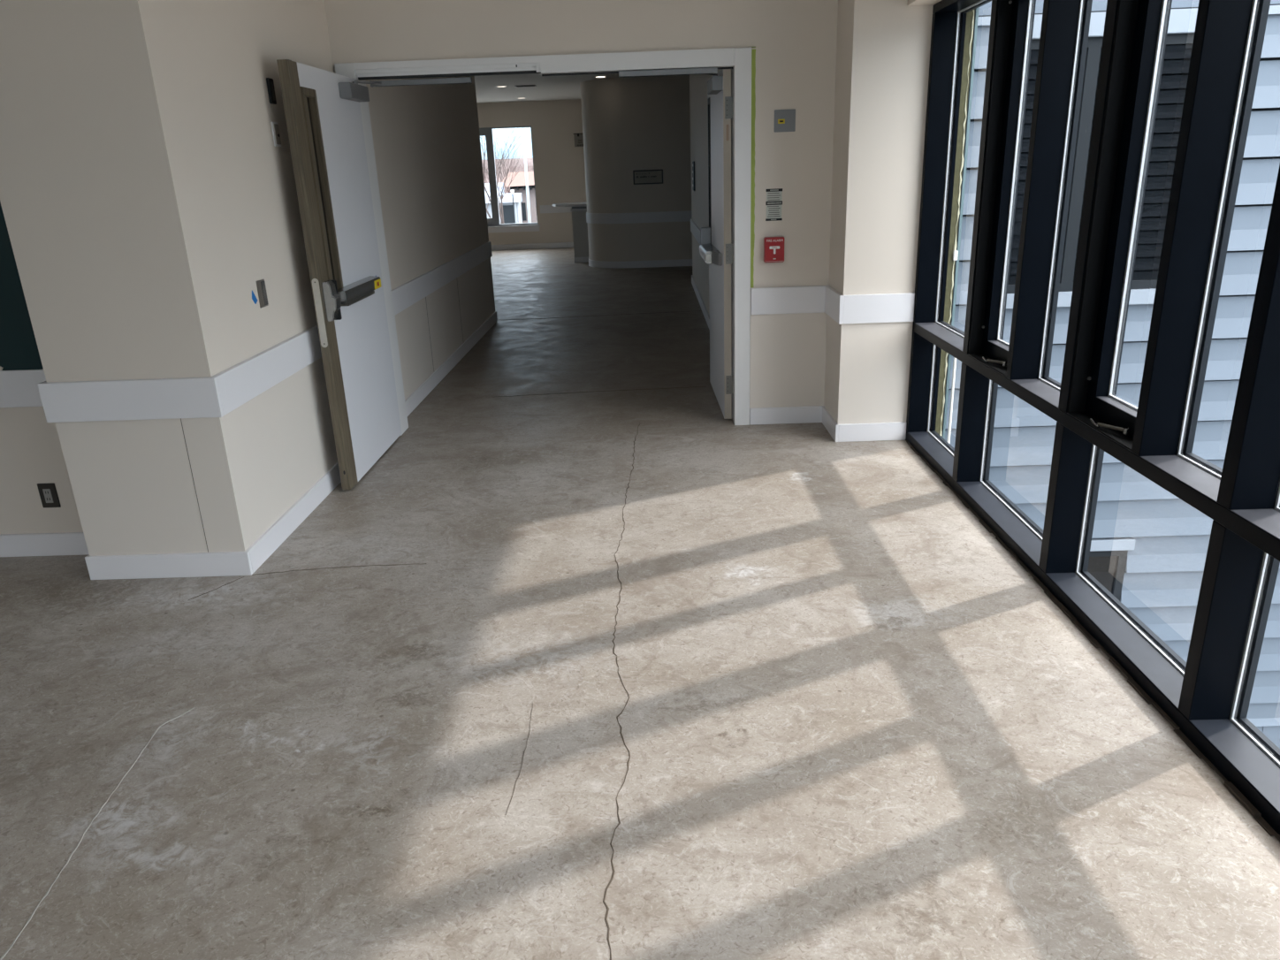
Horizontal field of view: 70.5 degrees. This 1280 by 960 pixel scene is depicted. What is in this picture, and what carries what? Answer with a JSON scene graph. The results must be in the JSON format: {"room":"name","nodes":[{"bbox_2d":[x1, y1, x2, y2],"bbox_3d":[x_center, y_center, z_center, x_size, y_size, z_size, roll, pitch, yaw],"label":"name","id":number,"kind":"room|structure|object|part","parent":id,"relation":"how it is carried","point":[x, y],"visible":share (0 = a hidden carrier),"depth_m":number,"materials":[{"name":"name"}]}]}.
{"room":"building corridor","nodes":[
{"label":"building corridor","id":0,"kind":"room"},
{"bbox_2d":[0,201,83,533],"bbox_3d":[-4.669,-1.234,4.570,4.590,2.840,1.812,-2,19,1],"label":"wall","id":1,"kind":"structure","parent":0,"point":[31,452],"depth_m":3.99,"materials":[{"name":"beige paint"}]},
{"bbox_3d":[-4.640,-1.344,3.580,4.488,1.978,0.008,-2,19,1],"label":"painted panel","id":2,"kind":"part","parent":1,"relation":"part of","materials":[{"name":"teal paint"}]},
{"bbox_2d":[0,369,45,407],"bbox_3d":[-4.661,-0.332,3.929,4.572,0.160,0.018,-2,19,1],"label":"chair rail","id":3,"kind":"object","parent":1,"relation":"attached to","point":[18,388],"depth_m":3.88,"materials":[{"name":"white paint"}]},
{"bbox_2d":[0,532,89,556],"bbox_3d":[-4.635,0.354,4.168,4.572,0.107,0.018,-2,19,1],"label":"baseboard","id":4,"kind":"structure","parent":1,"relation":"attached to","point":[60,543],"depth_m":4.13,"materials":[{"name":"white paint"}]},
{"bbox_2d":[37,482,60,507],"bbox_3d":[-2.651,0.070,4.061,0.080,0.115,0.010,-2,19,1],"label":"wall outlet","id":5,"kind":"object","parent":1,"relation":"attached to","point":[48,492],"visible":1,"depth_m":4.06,"materials":[{"name":"grey plastic"}]},
{"bbox_2d":[42,488,53,502],"bbox_3d":[-2.652,0.071,4.059,0.034,0.066,0.003,-2,19,1],"label":"receptacle","id":6,"kind":"object","parent":5,"relation":"attached to","point":[47,493],"depth_m":4.06,"materials":[{"name":"grey plastic"}]},
{"bbox_2d":[0,0,334,382],"bbox_3d":[-2.046,-1.271,4.399,0.660,2.840,2.080,-2,19,1],"label":"wall","id":7,"kind":"structure","parent":0,"point":[147,192],"depth_m":3.48,"materials":[{"name":"beige paint"}]},
{"bbox_2d":[37,325,321,422],"bbox_3d":[-2.024,-0.660,4.589,0.708,0.160,2.084,-2,19,1],"label":"chair rail","id":8,"kind":"object","parent":7,"relation":"attached to","point":[217,395],"visible":0.81,"depth_m":3.62,"materials":[{"name":"white paint"}]},
{"bbox_2d":[55,357,337,556],"bbox_3d":[-2.011,-0.308,4.722,0.668,0.595,2.065,-2,19,1],"label":"wainscot","id":9,"kind":"structure","parent":7,"relation":"attached to","point":[206,484],"depth_m":3.80,"materials":[{"name":"beige paint"}]},
{"bbox_2d":[84,462,341,579],"bbox_3d":[-1.999,0.025,4.832,0.696,0.107,2.078,-2,19,1],"label":"baseboard","id":10,"kind":"structure","parent":7,"relation":"attached to","point":[222,563],"depth_m":3.86,"materials":[{"name":"white paint"}]},
{"bbox_2d":[251,289,257,304],"bbox_3d":[-1.707,-0.810,4.011,0.002,0.062,0.052,-2,19,1],"label":"scrap","id":11,"kind":"object","parent":7,"relation":"attached to","point":[254,298],"visible":1,"depth_m":4.01,"materials":[{"name":"blue"}]},
{"bbox_2d":[255,279,268,308],"bbox_3d":[-1.704,-0.842,4.091,0.007,0.120,0.084,-2,19,1],"label":"wall switch","id":12,"kind":"object","parent":7,"relation":"attached to","point":[260,284],"visible":1,"depth_m":4.08,"materials":[{"name":"silver metal"}]},
{"bbox_2d":[266,77,276,104],"bbox_3d":[-1.728,-1.824,4.251,0.014,0.110,0.060,-2,19,1],"label":"air vent","id":13,"kind":"object","parent":7,"relation":"in","point":[270,81],"visible":1,"depth_m":4.24,"materials":[{"name":"black metal"}]},
{"bbox_2d":[270,121,281,146],"bbox_3d":[-1.722,-1.639,4.297,0.013,0.110,0.075,-2,19,1],"label":"holder","id":14,"kind":"object","parent":7,"relation":"attached to","point":[275,129],"visible":1,"depth_m":4.29,"materials":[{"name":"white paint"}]},
{"bbox_2d":[333,66,488,289],"bbox_3d":[-4.306,-2.288,7.548,5.280,2.840,4.490,-2,19,1],"label":"wall","id":15,"kind":"structure","parent":0,"point":[426,138],"depth_m":7.13,"materials":[{"name":"beige paint"}]},
{"bbox_2d":[391,241,492,315],"bbox_3d":[-2.375,-1.777,7.825,1.498,0.160,4.318,-2,19,1],"label":"chair rail","id":16,"kind":"object","parent":15,"relation":"attached to","point":[410,293],"visible":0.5,"depth_m":7.25,"materials":[{"name":"white paint"}]},
{"bbox_2d":[395,257,495,400],"bbox_3d":[-1.629,-1.442,7.928,0.006,0.595,4.300,-2,19,1],"label":"wainscot","id":17,"kind":"structure","parent":15,"relation":"attached to","point":[429,331],"depth_m":7.42,"materials":[{"name":"beige paint"}]},
{"bbox_2d":[404,311,497,416],"bbox_3d":[-2.350,-1.092,8.064,1.498,0.107,4.318,-2,19,1],"label":"baseboard","id":18,"kind":"structure","parent":15,"relation":"attached to","point":[431,382],"depth_m":7.51,"materials":[{"name":"white paint"}]},
{"bbox_2d":[477,99,586,244],"bbox_3d":[-3.873,-6.146,18.543,6.010,2.840,0.220,-2,19,1],"label":"wall","id":19,"kind":"structure","parent":0,"point":[559,165],"depth_m":18.28,"materials":[{"name":"beige paint"}]},
{"bbox_2d":[479,125,571,233],"bbox_3d":[-3.003,-6.101,18.482,4.250,2.035,0.155,-2,19,1],"label":"window","id":20,"kind":"structure","parent":19,"relation":"in","point":[494,225],"depth_m":18.60,"materials":[{"name":"grey"}]},
{"bbox_3d":[-3.581,-5.216,18.758,3.030,0.023,0.085,-2,19,1],"label":"sill","id":21,"kind":"part","parent":20,"relation":"part of","materials":[{"name":"white"}]},
{"bbox_2d":[573,133,583,146],"bbox_3d":[-1.194,-6.805,18.138,0.260,0.255,0.080,-2,19,1],"label":"sign","id":22,"kind":"object","parent":19,"relation":"attached to","point":[578,137],"visible":0.92,"depth_m":18.12,"materials":[{"name":"black plastic"}]},
{"bbox_2d":[324,0,838,408],"bbox_3d":[0.039,-1.703,5.416,3.500,2.840,0.150,-2,19,1],"label":"wall","id":23,"kind":"structure","parent":0,"point":[795,41],"depth_m":5.08,"materials":[{"name":"beige paint"}]},
{"bbox_2d":[276,59,401,489],"bbox_3d":[-1.539,-1.122,5.012,0.189,2.096,1.131,-2,19,1],"label":"door","id":24,"kind":"structure","parent":23,"relation":"in","point":[323,113],"depth_m":4.82,"materials":[{"name":"white laminate"}]},
{"bbox_3d":[-1.596,-0.831,4.517,0.033,0.343,0.002,-2,19,1],"label":"edge plate","id":25,"kind":"part","parent":24,"relation":"part of","materials":[{"name":"silver metal"}]},
{"bbox_3d":[-1.616,-1.415,4.580,0.006,0.962,0.082,-2,19,1],"label":"lite glass","id":26,"kind":"part","parent":24,"relation":"part of","materials":[{"name":"clear glass"}]},
{"bbox_3d":[-1.612,-1.408,4.555,0.056,1.035,0.200,-2,19,1],"label":"lite frame","id":27,"kind":"part","parent":24,"relation":"part of","materials":[{"name":"grey wood"}]},
{"bbox_3d":[-1.534,-2.230,5.101,0.028,0.028,0.247,5,21,21],"label":"closer arm","id":28,"kind":"part","parent":24,"relation":"part of","materials":[{"name":"metal"}]},
{"bbox_2d":[369,76,472,87],"bbox_3d":[-1.258,-2.288,5.209,0.578,0.032,0.042,-2,19,1],"label":"track","id":29,"kind":"object","parent":23,"relation":"attached to","point":[468,80],"visible":0.85,"depth_m":5.19,"materials":[{"name":"metal"}]},
{"bbox_2d":[334,47,751,435],"bbox_3d":[-0.510,-1.381,5.538,2.348,2.190,0.198,-2,19,1],"label":"door frame","id":30,"kind":"structure","parent":23,"relation":"attached to","point":[736,59],"depth_m":5.18,"materials":[{"name":"white paint"}]},
{"bbox_2d":[618,67,717,76],"bbox_3d":[0.161,-2.314,5.144,0.558,0.032,0.042,-2,19,1],"label":"track","id":31,"kind":"object","parent":23,"relation":"attached to","point":[714,70],"visible":1,"depth_m":5.13,"materials":[{"name":"metal"}]},
{"bbox_2d":[699,68,732,419],"bbox_3d":[0.440,-1.546,6.021,0.240,2.093,1.124,-2,19,0],"label":"door","id":32,"kind":"structure","parent":23,"relation":"in","point":[716,247],"depth_m":5.79,"materials":[{"name":"white metal"}]},
{"bbox_3d":[0.508,-2.089,6.282,0.054,1.035,0.155,-2,19,0],"label":"lite frame","id":33,"kind":"part","parent":32,"relation":"part of","materials":[{"name":"black metal"}]},
{"bbox_2d":[750,46,755,288],"bbox_3d":[0.658,-1.796,5.290,0.031,1.330,0.019,-2,19,1],"label":"tape","id":34,"kind":"object","parent":23,"relation":"attached to","point":[753,51],"visible":1,"depth_m":5.28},
{"bbox_2d":[763,236,784,262],"bbox_3d":[0.802,-1.377,5.418,0.117,0.146,0.053,-2,19,1],"label":"alarm pull station","id":35,"kind":"object","parent":23,"relation":"attached to","point":[773,247],"visible":1,"depth_m":5.40,"materials":[{"name":"red plastic"}]},
{"bbox_3d":[0.802,-1.369,5.397,0.061,0.045,0.007,-2,19,1],"label":"pull handle","id":36,"kind":"part","parent":35,"relation":"part of","materials":[{"name":"white plastic"}]},
{"bbox_2d":[765,188,782,220],"bbox_3d":[0.792,-1.627,5.357,0.097,0.181,0.004,-2,19,1],"label":"notice","id":37,"kind":"object","parent":23,"relation":"attached to","point":[773,202],"visible":1,"depth_m":5.36,"materials":[{"name":"grey paper"}]},
{"bbox_2d":[773,108,795,132],"bbox_3d":[0.831,-2.062,5.202,0.123,0.120,0.008,-2,19,1],"label":"blank wall plate","id":38,"kind":"object","parent":23,"relation":"attached to","point":[784,119],"visible":1,"depth_m":5.20,"materials":[{"name":"grey metal"}]},
{"bbox_2d":[749,405,906,441],"bbox_3d":[1.150,-0.353,5.580,0.940,0.107,0.336,16,26,41],"label":"baseboard","id":39,"kind":"structure","parent":23,"relation":"attached to","point":[874,431],"depth_m":5.50,"materials":[{"name":"white paint"}]},
{"bbox_2d":[474,73,689,103],"bbox_3d":[-0.504,-3.748,6.638,13.000,0.250,24.000,-2,19,1],"label":"ceiling","id":40,"kind":"structure","parent":0,"point":[566,87],"depth_m":14.81,"materials":[{"name":"white paint"}]},
{"bbox_2d":[514,84,536,87],"bbox_3d":[-1.835,-6.321,14.540,0.330,0.012,0.200,-2,19,1],"label":"ceiling vent","id":41,"kind":"object","parent":40,"relation":"in","point":[521,85],"visible":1,"depth_m":14.46,"materials":[{"name":"black metal"}]},
{"bbox_2d":[907,0,941,5],"bbox_3d":[1.522,-1.079,-0.032,0.390,0.528,9.670,-2,19,1],"label":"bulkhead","id":42,"kind":"object","parent":40,"relation":"attached to","point":[910,2],"visible":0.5,"depth_m":4.55,"materials":[{"name":"beige paint"}]},
{"bbox_2d":[580,75,692,261],"bbox_3d":[2.604,-5.593,16.276,7.000,2.840,4.350,-2,19,1],"label":"wall","id":43,"kind":"structure","parent":0,"point":[629,125],"depth_m":14.25,"materials":[{"name":"beige paint"}]},
{"bbox_2d":[491,242,692,268],"bbox_3d":[-0.346,-4.208,16.770,13.000,0.107,4.366,-2,19,1],"label":"baseboard","id":44,"kind":"structure","parent":43,"relation":"attached to","point":[684,262],"depth_m":14.80,"materials":[{"name":"white paint"}]},
{"bbox_2d":[586,210,691,223],"bbox_3d":[2.616,-4.985,16.478,7.020,0.160,4.370,-2,19,1],"label":"chair rail","id":45,"kind":"object","parent":43,"relation":"attached to","point":[666,216],"visible":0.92,"depth_m":14.47,"materials":[{"name":"white paint"}]},
{"bbox_2d":[632,169,662,184],"bbox_3d":[0.129,-4.770,14.266,0.470,0.215,0.017,-2,19,1],"label":"wall plaque","id":46,"kind":"object","parent":43,"relation":"attached to","point":[641,177],"visible":1,"depth_m":14.26,"materials":[{"name":"black"}]},
{"bbox_2d":[0,247,1279,959],"bbox_3d":[-0.397,-0.837,7.655,13.000,0.260,24.000,-2,19,1],"label":"floor","id":47,"kind":"structure","parent":0,"point":[591,661],"depth_m":2.76,"materials":[{"name":"concrete"}]},
{"bbox_2d":[570,206,589,262],"bbox_3d":[-1.025,-4.355,16.059,0.317,0.900,0.780,-2,19,1],"label":"base cabinet","id":48,"kind":"object","parent":47,"relation":"on","point":[580,226],"visible":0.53,"depth_m":15.72,"materials":[{"name":"laminate"}]},
{"bbox_2d":[552,202,586,208],"bbox_3d":[-1.232,-4.827,15.954,0.654,0.075,0.910,-2,19,1],"label":"countertop","id":49,"kind":"structure","parent":48,"relation":"on","point":[575,205],"depth_m":15.68,"materials":[{"name":"white"}]},
{"bbox_3d":[-0.998,-3.974,16.195,0.292,0.090,0.715,-2,19,1],"label":"kick plate","id":50,"kind":"part","parent":48,"relation":"part of","materials":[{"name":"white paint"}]},
{"bbox_2d":[689,69,731,367],"bbox_3d":[1.192,-2.936,8.824,1.055,2.840,7.110,-2,19,1],"label":"wall","id":51,"kind":"structure","parent":0,"point":[697,82],"depth_m":10.20,"materials":[{"name":"beige paint"}]},
{"bbox_2d":[692,161,694,190],"bbox_3d":[0.668,-3.787,11.289,0.014,0.345,0.380,-2,19,1],"label":"sign","id":52,"kind":"object","parent":51,"relation":"attached to","point":[693,163],"visible":1,"depth_m":11.20,"materials":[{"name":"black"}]},
{"bbox_2d":[691,274,709,329],"bbox_3d":[1.201,-1.657,9.307,1.013,0.107,7.078,-2,19,1],"label":"baseboard","id":53,"kind":"structure","parent":51,"relation":"attached to","point":[706,316],"depth_m":10.35,"materials":[{"name":"white paint"}]},
{"bbox_2d":[690,219,731,292],"bbox_3d":[1.175,-2.342,9.067,1.013,0.160,7.078,-2,19,1],"label":"chair rail","id":54,"kind":"object","parent":51,"relation":"attached to","point":[695,230],"visible":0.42,"depth_m":10.96,"materials":[{"name":"white paint"}]},
{"bbox_2d":[828,0,959,426],"bbox_3d":[1.411,-1.650,5.119,0.570,2.840,0.430,-2,19,1],"label":"wall","id":55,"kind":"structure","parent":0,"point":[883,47],"depth_m":4.87,"materials":[{"name":"beige paint"}]},
{"bbox_2d":[750,312,912,424],"bbox_3d":[1.141,-0.687,5.474,0.935,0.595,0.323,15,26,41],"label":"wainscot","id":56,"kind":"structure","parent":55,"relation":"attached to","point":[859,372],"depth_m":5.47,"materials":[{"name":"beige paint"}]},
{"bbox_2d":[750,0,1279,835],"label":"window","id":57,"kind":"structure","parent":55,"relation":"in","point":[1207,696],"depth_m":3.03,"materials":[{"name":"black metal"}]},
{"bbox_3d":[1.573,-0.523,4.004,0.012,0.024,0.125,-6,20,-12],"label":"stay arm","id":58,"kind":"part","parent":57,"relation":"part of","materials":[{"name":"brown metal"}]},
{"bbox_3d":[1.609,-1.259,3.789,0.055,1.575,0.487,-2,19,1],"label":"vent sash","id":59,"kind":"part","parent":57,"relation":"part of","materials":[{"name":"black metal"}]},
{"bbox_3d":[1.603,1.309,0.855,0.113,0.055,9.568,-2,19,1],"label":"sill","id":60,"kind":"part","parent":57,"relation":"part of","materials":[{"name":"black metal"}]},
{"bbox_3d":[1.580,0.703,0.643,0.113,0.050,9.568,-2,19,1],"label":"rail","id":61,"kind":"part","parent":57,"relation":"part of","materials":[{"name":"black metal"}]},
{"bbox_3d":[1.567,-0.175,3.008,0.012,0.024,0.125,-6,20,-12],"label":"stay arm","id":62,"kind":"part","parent":57,"relation":"part of","materials":[{"name":"brown metal"}]},
{"bbox_3d":[1.603,-0.911,2.793,0.055,1.575,0.463,-2,19,1],"label":"vent sash","id":63,"kind":"part","parent":57,"relation":"part of","materials":[{"name":"black metal"}]},
{"bbox_2d":[935,7,979,439],"bbox_3d":[1.825,0.672,6.376,0.062,8.000,1.305,-2,19,1],"label":"wall","id":64,"kind":"structure","parent":0,"point":[972,16],"depth_m":4.94,"materials":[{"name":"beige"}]},
{"bbox_2d":[946,357,956,442],"bbox_3d":[1.890,1.906,6.116,0.056,5.640,0.030,-2,19,1],"label":"vent pipe","id":65,"kind":"object","parent":64,"relation":"attached to","point":[955,359],"visible":0.02,"depth_m":5.29,"materials":[{"name":"white plastic"}]},
{"label":"outside","id":66,"kind":"structure","parent":0,"visible":0},
{"bbox_3d":[-19.365,-14.135,64.036,220.000,0.200,250.000,-2,19,1],"label":"ground","id":67,"kind":"structure","parent":66,"visible":0},
{"bbox_2d":[481,155,506,182],"bbox_3d":[-20.926,-40.210,124.041,6.000,9.555,6.934,7,21,25],"label":"bare tree","id":68,"kind":"object","parent":67,"relation":"on","point":[484,178],"visible":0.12,"depth_m":123.06,"materials":[{"name":"plant"}]},
{"bbox_2d":[481,144,524,208],"bbox_3d":[-11.956,-23.508,75.471,6.004,9.431,4.828,-2,19,1],"label":"bare tree","id":69,"kind":"object","parent":67,"relation":"on","point":[513,170],"visible":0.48,"depth_m":75.06,"materials":[{"name":"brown plant"}]},
{"bbox_2d":[484,182,522,223],"bbox_3d":[-17.337,-29.903,100.303,8.800,5.500,4.100,-2,19,1],"label":"garage","id":70,"kind":"structure","parent":67,"relation":"on","point":[507,199],"depth_m":98.98,"materials":[{"name":"grey"}]},
{"bbox_3d":[-14.458,-28.420,99.241,1.400,3.200,0.070,-2,19,1],"label":"door","id":71,"kind":"part","parent":70,"relation":"part of","materials":[{"name":"grey"}]},
{"bbox_2d":[480,127,530,223],"bbox_3d":[-8.620,-16.481,51.587,6.429,11.694,6.603,-2,19,1],"label":"bare tree","id":72,"kind":"object","parent":67,"relation":"on","point":[510,134],"visible":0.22,"depth_m":51.74,"materials":[{"name":"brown plant"}]},
{"bbox_2d":[484,150,530,193],"bbox_3d":[-18.586,-42.645,129.685,7.451,10.267,6.447,-5,19,-7],"label":"bare tree","id":73,"kind":"object","parent":67,"relation":"on","point":[501,150],"visible":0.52,"depth_m":128.88,"materials":[{"name":"plant"}]},
{"bbox_2d":[481,157,533,193],"bbox_3d":[-14.030,-46.495,142.736,90.000,8.600,40.000,-2,19,1],"label":"wooded hillside","id":74,"kind":"structure","parent":67,"relation":"on","point":[529,160],"depth_m":143.60,"materials":[{"name":"plant"}]},
{"bbox_2d":[495,158,524,193],"bbox_3d":[-16.493,-38.047,118.452,6.423,8.851,5.558,5,20,19],"label":"bare tree","id":75,"kind":"object","parent":67,"relation":"on","point":[511,158],"visible":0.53,"depth_m":117.80,"materials":[{"name":"plant"}]},
{"bbox_2d":[510,190,515,223],"bbox_3d":[-13.354,-28.252,96.142,0.418,4.850,0.440,-2,19,1],"label":"street lamp","id":76,"kind":"object","parent":67,"relation":"on","point":[512,191],"visible":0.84,"depth_m":95.77,"materials":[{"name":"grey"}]},
{"bbox_2d":[501,171,537,222],"bbox_3d":[-11.464,-33.227,107.527,9.300,6.600,9.200,-2,19,1],"label":"house","id":77,"kind":"structure","parent":67,"relation":"on","point":[518,184],"depth_m":104.48,"materials":[{"name":"ceramic"}]},
{"bbox_2d":[521,127,531,222],"bbox_3d":[-2.834,-6.601,23.134,0.292,11.400,0.300,-2,19,1],"label":"flag pole","id":78,"kind":"object","parent":67,"relation":"on","point":[522,128],"visible":0.19,"depth_m":22.74,"materials":[{"name":"white metal"}]},
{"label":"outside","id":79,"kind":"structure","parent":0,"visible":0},
{"bbox_2d":[944,0,1279,748],"bbox_3d":[5.112,0.327,7.017,6.440,8.000,0.150,-2,19,1],"label":"wall","id":80,"kind":"structure","parent":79,"point":[1163,572],"depth_m":6.70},
{"bbox_2d":[1005,16,1196,309],"bbox_3d":[3.037,-2.195,6.402,1.390,1.830,0.670,-2,19,1],"label":"window","id":81,"kind":"structure","parent":80,"relation":"in","point":[1180,34],"depth_m":6.12,"materials":[{"name":"grey"}]},
{"bbox_3d":[3.066,-1.280,6.404,1.390,0.100,0.070,-2,19,1],"label":"sill","id":82,"kind":"part","parent":81,"relation":"part of","materials":[{"name":"grey"}]},
{"bbox_3d":[3.006,-2.910,5.842,1.390,0.090,0.055,-2,19,1],"label":"head trim","id":83,"kind":"part","parent":81,"relation":"part of","materials":[{"name":"grey metal"}]},
{"bbox_2d":[1087,537,1135,601],"bbox_3d":[3.163,1.220,7.595,1.390,1.810,0.670,-2,19,1],"label":"window","id":84,"kind":"structure","parent":80,"relation":"in","point":[1108,557],"depth_m":7.10,"materials":[{"name":"grey"}]},
{"bbox_3d":[3.162,1.306,7.349,1.210,1.490,0.008,-2,19,1],"label":"pane","id":85,"kind":"part","parent":84,"relation":"part of","materials":[{"name":"clear glass"}]},
{"bbox_3d":[3.162,1.306,7.350,1.330,1.610,0.050,-2,19,1],"label":"frame","id":86,"kind":"part","parent":84,"relation":"part of","materials":[{"name":"grey"}]},
{"bbox_3d":[3.132,0.515,7.039,1.390,0.090,0.055,-2,19,1],"label":"head trim","id":87,"kind":"part","parent":84,"relation":"part of","materials":[{"name":"grey"}]},
{"bbox_3d":[4.987,-3.043,5.802,6.440,0.050,0.080,-2,19,1],"label":"band trim","id":88,"kind":"part","parent":80,"relation":"part of","materials":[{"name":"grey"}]},
{"bbox_3d":[6.163,3.051,7.939,4.540,2.180,0.054,-2,19,1],"label":"panel","id":89,"kind":"part","parent":80,"relation":"part of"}
]}

